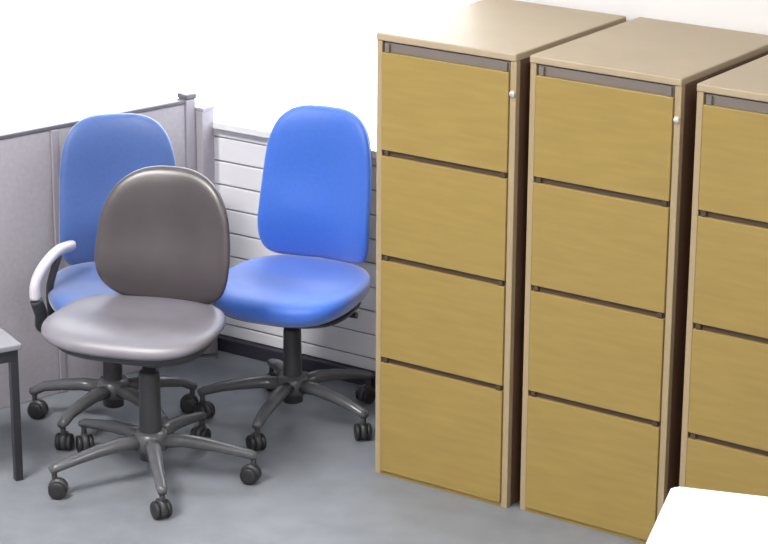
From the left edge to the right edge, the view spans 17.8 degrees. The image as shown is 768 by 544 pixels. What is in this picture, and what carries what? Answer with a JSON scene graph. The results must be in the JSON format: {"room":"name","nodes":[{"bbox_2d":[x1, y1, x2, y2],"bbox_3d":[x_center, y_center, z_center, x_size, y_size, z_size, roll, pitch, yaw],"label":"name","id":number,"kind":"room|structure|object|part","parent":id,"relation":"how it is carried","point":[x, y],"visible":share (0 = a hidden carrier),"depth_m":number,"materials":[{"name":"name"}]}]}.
{"room":"office","nodes":[
{"label":"office","id":0,"kind":"room"},
{"bbox_2d":[0,350,644,543],"bbox_3d":[-1.448,1.653,4.424,9.400,0.100,8.200,12,22,32],"label":"floor","id":1,"kind":"structure","parent":0,"point":[317,483],"depth_m":7.33,"materials":[{"name":"grey carpet"}]},
{"bbox_2d":[0,328,22,480],"bbox_3d":[-1.311,0.405,7.374,0.370,0.437,0.320,-10,21,-28],"label":"side table","id":2,"kind":"object","parent":1,"relation":"on","point":[9,346],"visible":1,"depth_m":7.32,"materials":[{"name":"grey metal"}]},
{"bbox_3d":[-1.101,0.444,7.346,0.024,0.382,0.024,-10,21,-28],"label":"leg","id":3,"kind":"part","parent":2,"relation":"part of","materials":[{"name":"grey metal"}]},
{"bbox_2d":[0,91,196,408],"bbox_3d":[-1.093,-0.041,7.953,1.195,0.926,0.052,-15,23,-38],"label":"screen","id":4,"kind":"object","parent":1,"relation":"on","point":[30,157],"visible":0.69,"depth_m":7.89,"materials":[{"name":"fabric"}]},
{"bbox_3d":[-1.311,0.031,7.780,0.621,0.894,0.036,-15,23,-38],"label":"panel","id":5,"kind":"part","parent":4,"relation":"part of","materials":[{"name":"grey fabric"}]},
{"bbox_3d":[-1.108,-0.453,7.803,1.151,0.014,0.042,-15,23,-38],"label":"rail","id":6,"kind":"part","parent":4,"relation":"part of","materials":[{"name":"grey metal"}]},
{"bbox_3d":[-0.865,-0.086,8.145,0.505,0.894,0.036,-15,23,-38],"label":"panel","id":7,"kind":"part","parent":4,"relation":"part of","materials":[{"name":"grey fabric"}]},
{"bbox_3d":[-0.659,-0.147,8.312,0.040,0.908,0.048,-15,23,-38],"label":"post","id":8,"kind":"part","parent":4,"relation":"part of","materials":[{"name":"grey metal"}]},
{"bbox_2d":[27,113,198,449],"bbox_3d":[-0.857,0.019,7.744,0.562,0.944,0.581,-2,18,-8],"label":"swivel chair","id":9,"kind":"object","parent":1,"relation":"on","point":[99,150],"visible":0.52,"depth_m":7.81,"materials":[{"name":"blue fabric"}]},
{"bbox_3d":[-1.019,0.065,7.640,0.116,0.242,0.222,2,18,6],"label":"arm frame","id":10,"kind":"part","parent":9,"relation":"part of","materials":[{"name":"grey plastic"}]},
{"bbox_3d":[-1.025,-0.007,7.610,0.042,0.144,0.230,10,20,27],"label":"armrest","id":11,"kind":"part","parent":9,"relation":"part of","materials":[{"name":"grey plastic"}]},
{"bbox_3d":[-0.839,0.071,7.710,0.428,0.102,0.450,-2,18,-8],"label":"seat","id":12,"kind":"part","parent":9,"relation":"part of","materials":[{"name":"blue fabric"}]},
{"bbox_3d":[-0.848,-0.257,7.855,0.388,0.490,0.136,-2,18,-8],"label":"backrest","id":13,"kind":"part","parent":9,"relation":"part of","materials":[{"name":"blue fabric"}]},
{"bbox_2d":[41,165,261,519],"bbox_3d":[-0.686,0.181,7.290,0.632,0.920,0.632,5,19,15],"label":"swivel chair","id":14,"kind":"object","parent":1,"relation":"on","point":[162,244],"visible":1,"depth_m":7.32,"materials":[{"name":"grey leather"}]},
{"bbox_3d":[-0.733,0.164,7.264,0.529,0.080,0.410,5,19,15],"label":"seat","id":15,"kind":"part","parent":14,"relation":"part of","materials":[{"name":"grey leather"}]},
{"bbox_3d":[-0.647,-0.101,7.351,0.428,0.420,0.139,5,19,15],"label":"backrest","id":16,"kind":"part","parent":14,"relation":"part of","materials":[{"name":"grey leather"}]},
{"bbox_2d":[195,103,217,353],"bbox_3d":[-0.601,-0.138,8.334,0.036,0.878,0.065,12,22,32],"label":"screen","id":17,"kind":"object","parent":1,"relation":"on","point":[205,158],"visible":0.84,"depth_m":8.22,"materials":[{"name":"fabric"}]},
{"bbox_3d":[-0.599,-0.548,8.200,0.036,0.015,0.065,12,22,32],"label":"rail","id":18,"kind":"part","parent":17,"relation":"part of","materials":[{"name":"grey"}]},
{"bbox_2d":[194,104,375,450],"bbox_3d":[-0.288,0.011,7.717,0.600,0.981,0.607,8,20,22],"label":"swivel chair","id":19,"kind":"object","parent":1,"relation":"on","point":[316,191],"visible":1,"depth_m":7.78,"materials":[{"name":"blue fabric"}]},
{"bbox_3d":[-0.289,0.065,7.728,0.478,0.116,0.460,8,20,22],"label":"seat","id":20,"kind":"part","parent":19,"relation":"part of","materials":[{"name":"blue fabric"}]},
{"bbox_3d":[-0.203,-0.279,7.817,0.388,0.492,0.136,8,20,22],"label":"backrest","id":21,"kind":"part","parent":19,"relation":"part of","materials":[{"name":"blue fabric"}]},
{"bbox_2d":[375,0,625,507],"bbox_3d":[0.343,-0.073,7.371,0.474,1.365,0.623,12,22,33],"label":"filing cabinet","id":22,"kind":"object","parent":1,"relation":"on","point":[453,86],"visible":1,"depth_m":7.11,"materials":[{"name":"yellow wood"}]},
{"bbox_3d":[0.171,0.471,7.292,0.428,0.349,0.024,12,22,33],"label":"drawer","id":23,"kind":"part","parent":22,"relation":"part of","materials":[{"name":"brown wood"}]},
{"bbox_3d":[0.173,0.145,7.185,0.428,0.302,0.024,12,22,33],"label":"drawer","id":24,"kind":"part","parent":22,"relation":"part of","materials":[{"name":"brown wood"}]},
{"bbox_3d":[0.172,0.297,7.235,0.424,0.018,0.020,12,22,33],"label":"finger pull","id":25,"kind":"part","parent":22,"relation":"part of","materials":[{"name":"brown"}]},
{"bbox_3d":[0.174,-0.159,7.085,0.428,0.302,0.024,12,22,33],"label":"drawer","id":26,"kind":"part","parent":22,"relation":"part of","materials":[{"name":"brown wood"}]},
{"bbox_3d":[0.174,-0.007,7.135,0.424,0.018,0.020,12,22,33],"label":"finger pull","id":27,"kind":"part","parent":22,"relation":"part of","materials":[{"name":"brown"}]},
{"bbox_3d":[0.175,-0.311,7.035,0.424,0.018,0.020,12,22,33],"label":"finger pull","id":28,"kind":"part","parent":22,"relation":"part of","materials":[{"name":"brown"}]},
{"bbox_3d":[0.176,-0.458,6.988,0.428,0.290,0.024,12,22,33],"label":"drawer","id":29,"kind":"part","parent":22,"relation":"part of","materials":[{"name":"brown wood"}]},
{"bbox_3d":[0.177,-0.609,6.938,0.424,0.028,0.020,12,22,33],"label":"finger pull","id":30,"kind":"part","parent":22,"relation":"part of","materials":[{"name":"grey metal"}]},
{"bbox_3d":[0.348,-0.712,7.163,0.474,0.022,0.619,12,22,33],"label":"panel","id":31,"kind":"part","parent":22,"relation":"part of","materials":[{"name":"beige wood"}]},
{"bbox_2d":[520,17,767,543],"bbox_3d":[0.769,0.015,7.109,0.474,1.365,0.623,12,22,33],"label":"filing cabinet","id":32,"kind":"object","parent":1,"relation":"on","point":[612,113],"visible":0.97,"depth_m":6.84,"materials":[{"name":"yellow wood"}]},
{"bbox_3d":[0.597,0.559,7.030,0.428,0.349,0.024,12,22,33],"label":"drawer","id":33,"kind":"part","parent":32,"relation":"part of","materials":[{"name":"brown wood"}]},
{"bbox_3d":[0.598,0.385,6.973,0.424,0.018,0.020,12,22,33],"label":"finger pull","id":34,"kind":"part","parent":32,"relation":"part of","materials":[{"name":"brown"}]},
{"bbox_3d":[0.598,0.233,6.924,0.428,0.302,0.024,12,22,33],"label":"drawer","id":35,"kind":"part","parent":32,"relation":"part of","materials":[{"name":"brown wood"}]},
{"bbox_3d":[0.599,0.081,6.874,0.424,0.018,0.020,12,22,33],"label":"finger pull","id":36,"kind":"part","parent":32,"relation":"part of","materials":[{"name":"brown"}]},
{"bbox_3d":[0.600,-0.071,6.824,0.428,0.302,0.024,12,22,33],"label":"drawer","id":37,"kind":"part","parent":32,"relation":"part of","materials":[{"name":"brown wood"}]},
{"bbox_3d":[0.601,-0.223,6.774,0.424,0.018,0.020,12,22,33],"label":"finger pull","id":38,"kind":"part","parent":32,"relation":"part of","materials":[{"name":"brown"}]},
{"bbox_3d":[0.602,-0.370,6.726,0.428,0.290,0.024,12,22,33],"label":"drawer","id":39,"kind":"part","parent":32,"relation":"part of","materials":[{"name":"brown wood"}]},
{"bbox_3d":[0.603,-0.521,6.677,0.424,0.028,0.020,12,22,33],"label":"finger pull","id":40,"kind":"part","parent":32,"relation":"part of","materials":[{"name":"grey metal"}]},
{"bbox_3d":[0.773,-0.624,6.902,0.474,0.022,0.619,12,22,33],"label":"panel","id":41,"kind":"part","parent":32,"relation":"part of","materials":[{"name":"beige wood"}]},
{"bbox_2d":[646,487,767,543],"bbox_3d":[1.253,1.018,5.058,1.500,0.740,0.800,5,19,15],"label":"desk","id":42,"kind":"object","parent":1,"relation":"on","point":[687,515],"visible":1,"depth_m":5.33,"materials":[{"name":"white laminate"}]},
{"bbox_2d":[679,55,767,496],"bbox_3d":[1.191,0.116,6.807,0.474,1.365,0.623,12,22,33],"label":"filing cabinet","id":43,"kind":"object","parent":1,"relation":"on","point":[724,436],"visible":0.98,"depth_m":6.59,"materials":[{"name":"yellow wood"}]},
{"bbox_3d":[1.019,0.661,6.728,0.428,0.349,0.024,12,22,33],"label":"drawer","id":44,"kind":"part","parent":43,"relation":"part of","materials":[{"name":"brown wood"}]},
{"bbox_3d":[1.021,0.334,6.621,0.428,0.302,0.024,12,22,33],"label":"drawer","id":45,"kind":"part","parent":43,"relation":"part of","materials":[{"name":"brown wood"}]},
{"bbox_3d":[1.020,0.486,6.671,0.424,0.018,0.020,12,22,33],"label":"finger pull","id":46,"kind":"part","parent":43,"relation":"part of","materials":[{"name":"brown"}]},
{"bbox_3d":[1.022,0.030,6.522,0.428,0.302,0.024,12,22,33],"label":"drawer","id":47,"kind":"part","parent":43,"relation":"part of","materials":[{"name":"brown wood"}]},
{"bbox_3d":[1.022,0.182,6.572,0.424,0.018,0.020,12,22,33],"label":"finger pull","id":48,"kind":"part","parent":43,"relation":"part of","materials":[{"name":"brown"}]},
{"bbox_3d":[1.196,-0.523,6.600,0.474,0.022,0.619,12,22,33],"label":"panel","id":49,"kind":"part","parent":43,"relation":"part of","materials":[{"name":"beige wood"}]},
{"bbox_3d":[1.024,-0.268,6.424,0.428,0.290,0.024,12,22,33],"label":"drawer","id":50,"kind":"part","parent":43,"relation":"part of","materials":[{"name":"brown wood"}]},
{"bbox_3d":[1.023,-0.122,6.472,0.424,0.018,0.020,12,22,33],"label":"finger pull","id":51,"kind":"part","parent":43,"relation":"part of","materials":[{"name":"brown"}]},
{"bbox_3d":[1.025,-0.419,6.375,0.424,0.028,0.020,12,22,33],"label":"finger pull","id":52,"kind":"part","parent":43,"relation":"part of","materials":[{"name":"grey metal"}]},
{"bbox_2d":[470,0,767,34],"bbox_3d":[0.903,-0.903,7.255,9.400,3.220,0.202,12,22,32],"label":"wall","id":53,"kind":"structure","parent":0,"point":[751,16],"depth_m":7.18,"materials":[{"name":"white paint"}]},
{"bbox_2d":[213,114,376,158],"bbox_3d":[-0.172,-0.421,8.018,1.080,0.026,0.080,12,22,32],"label":"trim","id":54,"kind":"structure","parent":53,"relation":"attached to","point":[236,125],"depth_m":8.18,"materials":[{"name":"white"}]},
{"bbox_2d":[214,129,376,370],"bbox_3d":[-0.195,-0.076,8.149,1.074,0.780,0.036,12,22,32],"label":"slatted panel","id":55,"kind":"object","parent":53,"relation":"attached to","point":[239,158],"depth_m":8.26,"materials":[{"name":"grey"}]},
{"bbox_2d":[218,334,375,388],"bbox_3d":[0.827,0.539,7.621,9.400,0.050,0.050,12,22,32],"label":"baseboard","id":56,"kind":"structure","parent":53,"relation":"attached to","point":[229,344],"depth_m":8.37,"materials":[{"name":"grey plastic"}]}
]}

